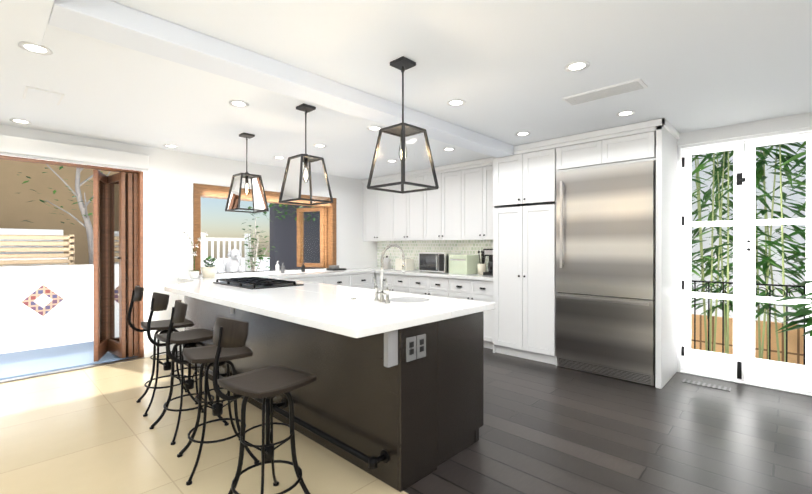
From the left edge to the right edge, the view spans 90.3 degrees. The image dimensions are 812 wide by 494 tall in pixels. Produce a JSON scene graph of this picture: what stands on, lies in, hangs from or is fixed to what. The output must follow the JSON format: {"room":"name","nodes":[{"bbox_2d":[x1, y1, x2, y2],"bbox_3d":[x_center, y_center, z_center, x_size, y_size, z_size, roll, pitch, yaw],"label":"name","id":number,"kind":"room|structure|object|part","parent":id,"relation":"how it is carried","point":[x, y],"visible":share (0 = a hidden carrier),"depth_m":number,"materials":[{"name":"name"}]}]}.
{"room":"kitchen","nodes":[
{"label":"kitchen","id":0,"kind":"room"},
{"bbox_2d":[0,0,53,44],"bbox_3d":[-0.989,-1.124,-0.760,5.439,0.110,2.898,0,0,44],"label":"ceiling","id":1,"kind":"structure","parent":0,"point":[25,20],"depth_m":1.91,"materials":[{"name":"white paint"}]},
{"bbox_2d":[0,124,376,357],"bbox_3d":[-3.279,0.062,4.781,0.200,2.520,8.150,0,0,44],"label":"wall","id":2,"kind":"structure","parent":0,"point":[171,177],"depth_m":5.09,"materials":[{"name":"white paint"}]},
{"bbox_2d":[0,155,143,356],"bbox_3d":[-4.263,0.201,3.751,0.200,2.250,3.100,0,0,44],"label":"door frame","id":3,"kind":"structure","parent":2,"relation":"attached to","point":[140,254],"depth_m":4.79,"materials":[{"name":"brown wood"}]},
{"bbox_2d":[0,135,148,171],"bbox_3d":[-4.160,-0.982,3.635,0.100,0.185,3.180,0,0,44],"label":"shade valance","id":4,"kind":"object","parent":2,"relation":"attached to","point":[12,146],"visible":1,"depth_m":4.24,"materials":[{"name":"white fabric"}]},
{"bbox_2d":[93,170,137,361],"bbox_3d":[-3.561,0.211,4.880,0.580,2.180,0.416,0,0,44],"label":"door","id":5,"kind":"structure","parent":2,"relation":"in","point":[115,239],"depth_m":4.81,"materials":[{"name":"brown wood"}]},
{"bbox_2d":[201,268,323,274],"bbox_3d":[-2.047,0.372,6.095,0.230,0.030,2.078,0,0,44],"label":"window sill","id":6,"kind":"structure","parent":2,"relation":"attached to","point":[256,271],"depth_m":5.90,"materials":[{"name":"white stone"}]},
{"bbox_2d":[193,183,336,274],"bbox_3d":[-2.187,-0.233,6.226,0.661,1.180,2.250,0,0,44],"label":"window","id":7,"kind":"structure","parent":2,"relation":"in","point":[209,191],"depth_m":6.74,"materials":[{"name":"brown wood"}]},
{"bbox_3d":[-1.611,-0.161,6.895,0.570,1.010,0.097,0,0,25],"label":"folded window sash","id":8,"kind":"part","parent":7,"relation":"part of","materials":[{"name":"brown wood"}]},
{"bbox_2d":[0,354,407,493],"bbox_3d":[-1.496,1.386,0.534,8.350,0.100,4.460,0,0,44],"label":"floor","id":9,"kind":"structure","parent":0,"point":[85,431],"depth_m":2.70,"materials":[{"name":"beige tile"}]},
{"bbox_2d":[0,357,143,382],"bbox_3d":[-4.201,1.319,3.696,0.070,0.012,3.100,0,0,44],"label":"door track","id":10,"kind":"object","parent":9,"relation":"on","point":[61,371],"visible":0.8,"depth_m":4.29,"materials":[{"name":"silver metal"}]},
{"bbox_2d":[128,285,197,416],"bbox_3d":[-2.057,0.821,3.405,0.481,1.012,0.402,0,0,-40],"label":"bar stool","id":11,"kind":"object","parent":9,"relation":"on","point":[161,326],"visible":0.79,"depth_m":3.36,"materials":[{"name":"black metal"}]},
{"bbox_2d":[147,292,228,444],"bbox_3d":[-1.623,0.822,2.950,0.402,1.012,0.481,0,0,39],"label":"bar stool","id":12,"kind":"object","parent":9,"relation":"on","point":[186,338],"visible":0.81,"depth_m":2.92,"materials":[{"name":"black metal"}]},
{"bbox_2d":[166,300,258,485],"bbox_3d":[-1.210,0.824,2.500,0.481,1.012,0.402,0,0,-36],"label":"bar stool","id":13,"kind":"object","parent":9,"relation":"on","point":[203,355],"visible":0.88,"depth_m":2.47,"materials":[{"name":"black metal"}]},
{"bbox_2d":[213,317,315,493],"bbox_3d":[-0.708,0.825,1.966,0.402,1.012,0.481,0,0,36],"label":"bar stool","id":14,"kind":"object","parent":9,"relation":"on","point":[268,384],"visible":1,"depth_m":1.96,"materials":[{"name":"black metal"}]},
{"bbox_2d":[0,0,811,179],"bbox_3d":[-0.276,-1.238,1.911,8.500,0.100,8.150,0,0,44],"label":"ceiling","id":15,"kind":"structure","parent":0,"point":[497,66],"depth_m":2.77,"materials":[{"name":"white paint"}]},
{"bbox_2d":[10,119,31,123],"bbox_3d":[-3.656,-1.192,3.831,0.156,0.006,0.156,0,0,44],"label":"recessed light","id":16,"kind":"object","parent":15,"relation":"in","point":[21,121],"visible":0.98,"depth_m":3.83,"materials":[{"name":"white"}]},
{"bbox_2d":[18,42,52,54],"bbox_3d":[-2.215,-1.187,2.414,0.156,0.006,0.156,0,0,44],"label":"recessed light","id":17,"kind":"object","parent":15,"relation":"in","point":[35,48],"visible":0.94,"depth_m":2.41,"materials":[{"name":"white"}]},
{"bbox_2d":[23,86,63,104],"bbox_3d":[-2.856,-1.186,3.177,0.340,0.012,0.220,0,0,44],"label":"air vent","id":18,"kind":"object","parent":15,"relation":"attached to","point":[42,95],"visible":1,"depth_m":3.14,"materials":[{"name":"white metal"}]},
{"bbox_2d":[163,144,177,147],"bbox_3d":[-2.787,-1.195,4.785,0.156,0.006,0.156,0,0,44],"label":"recessed light","id":19,"kind":"object","parent":15,"relation":"in","point":[170,146],"visible":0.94,"depth_m":4.79,"materials":[{"name":"white plastic"}]},
{"bbox_2d":[229,100,248,106],"bbox_3d":[-1.389,-1.190,3.353,0.156,0.006,0.156,0,0,44],"label":"recessed light","id":20,"kind":"object","parent":15,"relation":"in","point":[237,103],"visible":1,"depth_m":3.35,"materials":[{"name":"white"}]},
{"bbox_2d":[225,132,268,212],"bbox_3d":[-1.694,-0.788,4.295,0.330,0.816,0.330,0,0,44],"label":"pendant light","id":21,"kind":"object","parent":15,"relation":"hanging from","point":[259,200],"visible":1,"depth_m":4.29,"materials":[{"name":"brown metal"}]},
{"bbox_2d":[48,0,513,157],"bbox_3d":[-0.231,-1.138,3.365,0.240,0.110,4.115,0,0,44],"label":"ceiling beam","id":22,"kind":"structure","parent":15,"relation":"attached to","point":[112,22],"depth_m":2.44,"materials":[{"name":"white paint"}]},
{"bbox_2d":[278,103,332,204],"bbox_3d":[-0.853,-0.785,3.438,0.330,0.816,0.330,0,0,44],"label":"pendant light","id":23,"kind":"object","parent":15,"relation":"hanging from","point":[291,185],"visible":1,"depth_m":3.40,"materials":[{"name":"brown metal"}]},
{"bbox_2d":[313,144,325,147],"bbox_3d":[-1.019,-1.195,4.769,0.156,0.006,0.156,0,0,44],"label":"recessed light","id":24,"kind":"object","parent":15,"relation":"in","point":[319,145],"visible":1,"depth_m":4.75,"materials":[{"name":"white plastic"}]},
{"bbox_2d":[367,126,381,130],"bbox_3d":[-0.316,-1.192,4.057,0.156,0.006,0.156,0,0,44],"label":"recessed light","id":25,"kind":"object","parent":15,"relation":"in","point":[374,128],"visible":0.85,"depth_m":4.06,"materials":[{"name":"white plastic"}]},
{"bbox_2d":[367,56,438,193],"bbox_3d":[-0.020,-0.782,2.602,0.330,0.816,0.330,0,0,44],"label":"pendant light","id":26,"kind":"object","parent":15,"relation":"hanging from","point":[402,130],"visible":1,"depth_m":2.59,"materials":[{"name":"brown metal"}]},
{"bbox_2d":[443,148,454,150],"bbox_3d":[0.526,-1.196,4.940,0.156,0.006,0.156,0,0,44],"label":"recessed light","id":27,"kind":"object","parent":15,"relation":"in","point":[448,149],"visible":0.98,"depth_m":4.95,"materials":[{"name":"white plastic"}]},
{"bbox_2d":[447,99,465,105],"bbox_3d":[0.415,-1.190,3.332,0.156,0.006,0.156,0,0,44],"label":"recessed light","id":28,"kind":"object","parent":15,"relation":"in","point":[457,102],"visible":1,"depth_m":3.32,"materials":[{"name":"white"}]},
{"bbox_2d":[515,132,530,135],"bbox_3d":[1.235,-1.193,4.263,0.156,0.006,0.156,0,0,44],"label":"recessed light","id":29,"kind":"object","parent":15,"relation":"in","point":[522,133],"visible":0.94,"depth_m":4.26,"materials":[{"name":"white plastic"}]},
{"bbox_2d":[564,61,589,71],"bbox_3d":[1.125,-1.188,2.655,0.156,0.006,0.156,0,0,44],"label":"recessed light","id":30,"kind":"object","parent":15,"relation":"in","point":[576,66],"visible":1,"depth_m":2.66,"materials":[{"name":"white"}]},
{"bbox_2d":[562,78,647,105],"bbox_3d":[1.517,-1.184,3.110,0.560,0.016,0.200,0,0,44],"label":"ceiling vent","id":31,"kind":"object","parent":15,"relation":"in","point":[614,90],"visible":1,"depth_m":3.07,"materials":[{"name":"white metal"}]},
{"bbox_2d":[616,110,634,116],"bbox_3d":[1.958,-1.191,3.601,0.156,0.006,0.156,0,0,44],"label":"recessed light","id":32,"kind":"object","parent":15,"relation":"in","point":[625,113],"visible":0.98,"depth_m":3.60,"materials":[{"name":"white"}]},
{"bbox_2d":[175,348,811,493],"bbox_3d":[1.318,1.376,3.482,8.350,0.100,3.690,0,0,44],"label":"floor","id":33,"kind":"structure","parent":0,"point":[546,428],"depth_m":2.80,"materials":[{"name":"black wood"}]},
{"bbox_2d":[178,277,269,350],"bbox_3d":[-2.332,0.876,5.174,0.628,0.890,0.893,0,0,44],"label":"base cabinet","id":34,"kind":"object","parent":33,"relation":"on","point":[180,297],"depth_m":4.97,"materials":[{"name":"white wood"}]},
{"bbox_2d":[270,277,301,280],"bbox_3d":[-1.878,0.874,5.650,0.628,0.890,0.532,0,0,44],"label":"base cabinet","id":35,"kind":"object","parent":33,"relation":"on","point":[288,278],"depth_m":5.52,"materials":[{"name":"white"}]},
{"bbox_2d":[302,277,329,283],"bbox_3d":[-1.569,0.873,5.973,0.628,0.890,0.591,0,0,44],"label":"base cabinet","id":36,"kind":"object","parent":33,"relation":"on","point":[325,280],"depth_m":5.83,"materials":[{"name":"white wood"}]},
{"bbox_2d":[172,292,487,491],"bbox_3d":[-1.011,0.881,3.616,3.414,0.890,0.949,0,0,44],"label":"kitchen island","id":37,"kind":"object","parent":33,"relation":"on","point":[392,395],"depth_m":2.50,"materials":[{"name":"brown wood"}]},
{"bbox_2d":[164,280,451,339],"bbox_3d":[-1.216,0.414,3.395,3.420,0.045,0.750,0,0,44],"label":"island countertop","id":38,"kind":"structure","parent":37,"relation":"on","point":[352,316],"depth_m":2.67,"materials":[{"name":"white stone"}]},
{"bbox_2d":[240,277,487,315],"bbox_3d":[-0.819,0.413,3.810,3.420,0.045,0.400,0,0,44],"label":"island countertop","id":39,"kind":"structure","parent":37,"relation":"on","point":[454,306],"depth_m":3.33,"materials":[{"name":"white stone"}]},
{"bbox_2d":[213,277,303,289],"bbox_3d":[-1.550,0.366,4.204,0.900,0.044,0.540,0,0,44],"label":"cooktop","id":40,"kind":"object","parent":39,"relation":"in","point":[249,283],"depth_m":4.04,"materials":[{"name":"black metal"}]},
{"bbox_2d":[351,244,405,303],"bbox_3d":[-0.087,0.295,3.026,0.497,0.635,0.442,0,0,44],"label":"sink faucet","id":41,"kind":"object","parent":39,"relation":"on","point":[384,298],"depth_m":2.95,"materials":[{"name":"silver metal"}]},
{"bbox_2d":[330,273,353,286],"bbox_3d":[-1.240,0.872,6.319,0.628,0.890,0.591,0,0,44],"label":"base cabinet","id":42,"kind":"object","parent":33,"relation":"on","point":[343,279],"depth_m":6.16,"materials":[{"name":"white wood"}]},
{"bbox_2d":[178,269,373,280],"bbox_3d":[-1.690,0.406,5.839,0.636,0.046,2.744,0,0,44],"label":"countertop","id":43,"kind":"structure","parent":42,"relation":"on","point":[318,273],"depth_m":5.63,"materials":[{"name":"white stone"}]},
{"bbox_2d":[183,232,207,278],"bbox_3d":[-2.591,0.094,4.951,0.143,0.582,0.298,0,0,44],"label":"orchid pot","id":44,"kind":"object","parent":43,"relation":"on","point":[194,274],"visible":1,"depth_m":4.92,"materials":[{"name":"white ceramic"}]},
{"bbox_2d":[201,256,216,277],"bbox_3d":[-2.515,0.248,5.155,0.240,0.274,0.213,0,0,44],"label":"herb pot","id":45,"kind":"object","parent":43,"relation":"on","point":[208,271],"visible":1,"depth_m":5.09,"materials":[{"name":"beige ceramic"}]},
{"bbox_2d":[275,261,278,272],"bbox_3d":[-1.879,0.292,5.900,0.055,0.179,0.055,0,0,-1],"label":"soap bottle","id":46,"kind":"object","parent":43,"relation":"on","point":[277,265],"depth_m":5.88,"materials":[{"name":"white"}]},
{"bbox_2d":[281,263,284,272],"bbox_3d":[-1.824,0.307,5.972,0.055,0.149,0.055,0,0,-1],"label":"soap bottle","id":47,"kind":"object","parent":43,"relation":"on","point":[283,268],"depth_m":5.95,"materials":[{"name":"white plastic"}]},
{"bbox_2d":[301,263,304,271],"bbox_3d":[-1.582,0.311,6.211,0.055,0.139,0.055,0,0,-1],"label":"soap bottle","id":48,"kind":"object","parent":43,"relation":"on","point":[303,266],"depth_m":6.19,"materials":[{"name":"white glass"}]},
{"bbox_2d":[326,265,345,270],"bbox_3d":[-1.143,0.340,6.614,0.200,0.080,0.250,0,0,44],"label":"tray","id":49,"kind":"object","parent":43,"relation":"on","point":[333,268],"visible":1,"depth_m":6.54,"materials":[{"name":"black plastic"}]},
{"bbox_2d":[354,273,373,288],"bbox_3d":[-0.930,0.871,6.643,0.628,0.890,0.534,0,0,44],"label":"base cabinet","id":50,"kind":"object","parent":33,"relation":"on","point":[360,278],"depth_m":6.46,"materials":[{"name":"white wood"}]},
{"bbox_2d":[374,275,405,292],"bbox_3d":[0.013,0.871,6.578,0.801,0.890,0.609,0,0,44],"label":"base cabinet","id":51,"kind":"object","parent":33,"relation":"on","point":[397,283],"depth_m":6.35,"materials":[{"name":"white wood"}]},
{"bbox_2d":[406,275,441,296],"bbox_3d":[0.531,0.873,6.083,0.861,0.890,0.609,0,0,44],"label":"base cabinet","id":52,"kind":"object","parent":33,"relation":"on","point":[415,284],"depth_m":5.92,"materials":[{"name":"white wood"}]},
{"bbox_2d":[442,279,492,348],"bbox_3d":[1.051,0.875,5.587,0.803,0.890,0.609,0,0,44],"label":"base cabinet","id":53,"kind":"object","parent":33,"relation":"on","point":[477,287],"depth_m":5.30,"materials":[{"name":"white wood"}]},
{"bbox_2d":[354,267,492,282],"bbox_3d":[0.290,0.404,6.291,2.878,0.046,0.639,0,0,44],"label":"countertop","id":54,"kind":"structure","parent":53,"relation":"on","point":[433,275],"depth_m":5.84,"materials":[{"name":"white stone"}]},
{"bbox_2d":[383,256,391,268],"bbox_3d":[-0.333,0.265,6.912,0.272,0.228,0.176,0,0,44],"label":"kettle","id":55,"kind":"object","parent":54,"relation":"on","point":[387,263],"visible":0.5,"depth_m":6.84,"materials":[{"name":"white ceramic"}]},
{"bbox_2d":[395,258,413,270],"bbox_3d":[-0.023,0.283,6.672,0.260,0.192,0.180,0,0,44],"label":"toaster","id":56,"kind":"object","parent":54,"relation":"on","point":[409,263],"visible":0.73,"depth_m":6.61,"materials":[{"name":"white metal"}]},
{"bbox_2d":[419,252,460,272],"bbox_3d":[0.502,0.231,6.150,0.520,0.300,0.410,0,0,44],"label":"microwave","id":57,"kind":"object","parent":54,"relation":"on","point":[433,261],"visible":0.83,"depth_m":5.99,"materials":[{"name":"silver metal"}]},
{"bbox_2d":[449,254,479,273],"bbox_3d":[0.843,0.247,5.856,0.320,0.270,0.325,0,0,44],"label":"bin","id":58,"kind":"object","parent":54,"relation":"on","point":[463,264],"visible":0.92,"depth_m":5.73,"materials":[{"name":"green metal"}]},
{"bbox_2d":[478,250,485,274],"bbox_3d":[1.068,0.212,5.657,0.118,0.342,0.149,0,0,44],"label":"utensil crock","id":59,"kind":"object","parent":54,"relation":"on","point":[481,267],"visible":0.73,"depth_m":5.61,"materials":[{"name":"beige ceramic"}]},
{"bbox_2d":[483,249,492,275],"bbox_3d":[1.205,0.203,5.511,0.200,0.360,0.243,0,0,44],"label":"coffee maker","id":60,"kind":"object","parent":54,"relation":"on","point":[488,252],"visible":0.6,"depth_m":5.44,"materials":[{"name":"black plastic"}]},
{"bbox_2d":[492,140,547,362],"bbox_3d":[1.605,0.063,4.989,0.820,2.516,0.704,0,0,44],"label":"tall cabinet","id":61,"kind":"object","parent":33,"relation":"on","point":[524,248],"depth_m":4.75,"materials":[{"name":"white wood"}]},
{"bbox_2d":[548,130,599,365],"bbox_3d":[2.041,0.064,4.574,0.557,2.516,0.704,0,0,44],"label":"tall cabinet","id":62,"kind":"object","parent":33,"relation":"on","point":[578,151],"depth_m":4.47,"materials":[{"name":"white wood"}]},
{"bbox_2d":[556,160,655,385],"bbox_3d":[2.204,0.243,4.342,0.938,2.136,0.764,0,0,44],"label":"refrigerator","id":63,"kind":"object","parent":33,"relation":"on","point":[605,266],"visible":1,"depth_m":4.06,"materials":[{"name":"silver metal"}]},
{"bbox_2d":[600,118,679,388],"bbox_3d":[2.434,0.066,4.198,0.531,2.516,0.704,0,0,44],"label":"tall cabinet","id":64,"kind":"object","parent":33,"relation":"on","point":[656,139],"depth_m":3.92,"materials":[{"name":"white wood"}]},
{"bbox_2d":[682,379,730,391],"bbox_3d":[2.875,1.321,3.868,0.370,0.008,0.120,0,0,44],"label":"floor vent","id":65,"kind":"object","parent":33,"relation":"in","point":[719,387],"visible":0.96,"depth_m":3.85,"materials":[{"name":"grey metal"}]},
{"bbox_2d":[768,258,811,336],"bbox_3d":[3.373,0.707,3.269,0.664,1.241,0.790,0,0,44],"label":"floor plant","id":66,"kind":"object","parent":33,"relation":"on","point":[802,312],"visible":1,"depth_m":3.25,"materials":[{"name":"green plant"}]},
{"bbox_2d":[680,112,811,145],"bbox_3d":[2.540,0.062,4.723,8.300,2.520,0.200,0,0,44],"label":"wall","id":67,"kind":"structure","parent":0,"point":[750,123],"depth_m":3.87,"materials":[{"name":"white paint"}]},
{"bbox_2d":[362,177,385,240],"bbox_3d":[-0.371,-0.659,7.117,0.776,1.086,0.349,0,0,44],"label":"upper cabinet","id":68,"kind":"object","parent":67,"relation":"attached to","point":[374,201],"depth_m":7.05,"materials":[{"name":"white wood"}]},
{"bbox_2d":[386,170,417,240],"bbox_3d":[0.129,-0.658,6.640,0.834,1.086,0.349,0,0,44],"label":"upper cabinet","id":69,"kind":"object","parent":67,"relation":"attached to","point":[401,209],"depth_m":6.59,"materials":[{"name":"white wood"}]},
{"bbox_2d":[377,240,492,271],"bbox_3d":[0.507,0.133,6.518,2.878,0.494,0.008,0,0,44],"label":"backsplash","id":70,"kind":"structure","parent":67,"relation":"attached to","point":[411,249],"depth_m":6.64,"materials":[{"name":"tile"}]},
{"bbox_2d":[418,163,457,240],"bbox_3d":[0.649,-0.656,6.143,0.833,1.086,0.349,0,0,44],"label":"upper cabinet","id":71,"kind":"object","parent":67,"relation":"attached to","point":[457,204],"depth_m":6.04,"materials":[{"name":"white wood"}]},
{"bbox_2d":[458,157,492,239],"bbox_3d":[1.149,-0.654,5.666,0.777,1.086,0.349,0,0,44],"label":"upper cabinet","id":72,"kind":"object","parent":67,"relation":"attached to","point":[475,178],"depth_m":5.60,"materials":[{"name":"white wood"}]},
{"bbox_2d":[677,116,811,395],"bbox_3d":[3.338,0.082,3.949,1.227,2.485,0.218,0,0,44],"label":"door frame","id":73,"kind":"structure","parent":67,"relation":"attached to","point":[769,128],"depth_m":4.04,"materials":[{"name":"white wood"}]},
{"bbox_2d":[681,132,811,392],"bbox_3d":[3.303,0.140,3.943,1.018,2.340,0.085,0,0,44],"label":"french door","id":74,"kind":"structure","parent":67,"relation":"in","point":[742,363],"depth_m":3.94,"materials":[{"name":"white wood"}]},
{"label":"outside","id":75,"kind":"structure","parent":0,"visible":0},
{"bbox_2d":[208,257,269,272],"bbox_3d":[-0.438,1.840,14.137,100.000,0.100,100.000,0,0,44],"label":"ground","id":76,"kind":"structure","parent":75,"point":[263,264],"depth_m":41.48,"materials":[{"name":"white"}]},
{"bbox_2d":[0,264,93,353],"bbox_3d":[-6.745,1.042,3.324,0.240,1.570,7.650,0,0,44],"label":"wall","id":77,"kind":"structure","parent":76,"relation":"on","point":[45,306],"depth_m":5.29,"materials":[{"name":"white paint"}]},
{"bbox_2d":[0,159,125,264],"bbox_3d":[-9.144,-1.429,5.155,0.390,6.500,11.000,0,0,44],"label":"exterior wall","id":78,"kind":"structure","parent":76,"relation":"on","point":[17,208],"depth_m":7.52,"materials":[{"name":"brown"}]},
{"bbox_2d":[0,341,137,379],"bbox_3d":[-6.203,1.580,2.808,1.300,0.497,7.650,0,0,44],"label":"patio floor","id":79,"kind":"structure","parent":76,"relation":"on","point":[32,362],"depth_m":4.75,"materials":[{"name":"concrete"}]},
{"bbox_2d":[691,141,805,361],"bbox_3d":[4.247,-0.247,4.705,2.796,4.141,0.895,0,0,44],"label":"bamboo","id":80,"kind":"object","parent":76,"relation":"on","point":[712,215],"depth_m":4.76,"materials":[{"name":"green plant"}]},
{"bbox_2d":[691,314,805,364],"bbox_3d":[4.026,1.388,5.777,14.000,0.860,0.070,0,0,44],"label":"wooden fence","id":81,"kind":"object","parent":76,"relation":"on","point":[795,345],"depth_m":5.19,"materials":[{"name":"brown wood"}]},
{"bbox_2d":[691,141,805,324],"bbox_3d":[5.797,-1.188,7.624,22.000,6.000,0.200,0,0,44],"label":"wall","id":82,"kind":"structure","parent":76,"relation":"on","point":[797,198],"depth_m":7.02,"materials":[{"name":"white"}]},
{"bbox_3d":[3.519,1.575,4.174,2.280,0.498,0.350,0,0,44],"label":"balcony slab","id":83,"kind":"object","parent":76,"relation":"on","visible":0},
{"bbox_2d":[692,280,805,364],"bbox_3d":[3.460,0.845,4.110,1.592,0.958,0.016,0,0,44],"label":"balcony railing","id":84,"kind":"object","parent":83,"relation":"on","point":[722,289],"depth_m":4.19,"materials":[{"name":"black metal"}]},
{"bbox_3d":[-7.795,1.183,4.326,2.698,1.280,7.650,0,0,44],"label":"terrace","id":85,"kind":"object","parent":76,"relation":"on","visible":0},
{"bbox_2d":[0,228,74,266],"bbox_3d":[-6.339,0.139,4.833,0.800,0.800,3.600,0,0,44],"label":"slatted fence","id":86,"kind":"object","parent":85,"relation":"on","point":[30,247],"visible":0.92,"depth_m":5.68,"materials":[{"name":"white wood"}]},
{"bbox_2d":[18,164,110,263],"bbox_3d":[-5.321,-0.949,6.655,1.707,2.817,1.676,0,0,44],"label":"tree","id":87,"kind":"object","parent":85,"relation":"on","point":[86,224],"visible":0.4,"depth_m":6.62,"materials":[{"name":"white plant"}]},
{"bbox_3d":[-2.612,1.336,8.020,3.298,0.950,4.850,0,0,44],"label":"deck","id":88,"kind":"object","parent":76,"relation":"on","visible":0},
{"bbox_2d":[201,233,250,272],"bbox_3d":[-3.349,0.316,6.591,0.080,1.100,1.650,0,0,44],"label":"railing","id":89,"kind":"object","parent":88,"relation":"on","point":[204,248],"visible":0.27,"depth_m":6.84,"materials":[{"name":"white wood"}]},
{"bbox_2d":[225,249,241,271],"bbox_3d":[-2.817,0.448,6.616,0.356,0.834,0.320,0,0,44],"label":"statue","id":90,"kind":"object","parent":88,"relation":"on","point":[232,264],"visible":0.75,"depth_m":6.55,"materials":[{"name":"white ceramic"}]},
{"bbox_2d":[242,217,276,270],"bbox_3d":[-2.497,0.150,6.923,0.651,1.430,0.612,0,0,44],"label":"potted shrub","id":91,"kind":"object","parent":88,"relation":"on","point":[252,263],"visible":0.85,"depth_m":6.86,"materials":[{"name":"green plant"}]},
{"bbox_2d":[270,203,324,269],"bbox_3d":[-1.819,-1.169,8.913,0.200,4.047,2.450,0,0,44],"label":"wall","id":92,"kind":"structure","parent":88,"relation":"on","point":[283,236],"depth_m":8.21,"materials":[{"name":"grey"}]},
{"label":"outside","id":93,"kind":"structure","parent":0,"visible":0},
{"bbox_2d":[248,203,319,221],"bbox_3d":[-2.235,-0.875,7.509,1.093,0.822,1.573,0,0,44],"label":"foliage","id":94,"kind":"object","parent":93,"point":[269,206],"visible":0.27,"depth_m":7.49,"materials":[{"name":"green plant"}]}
]}

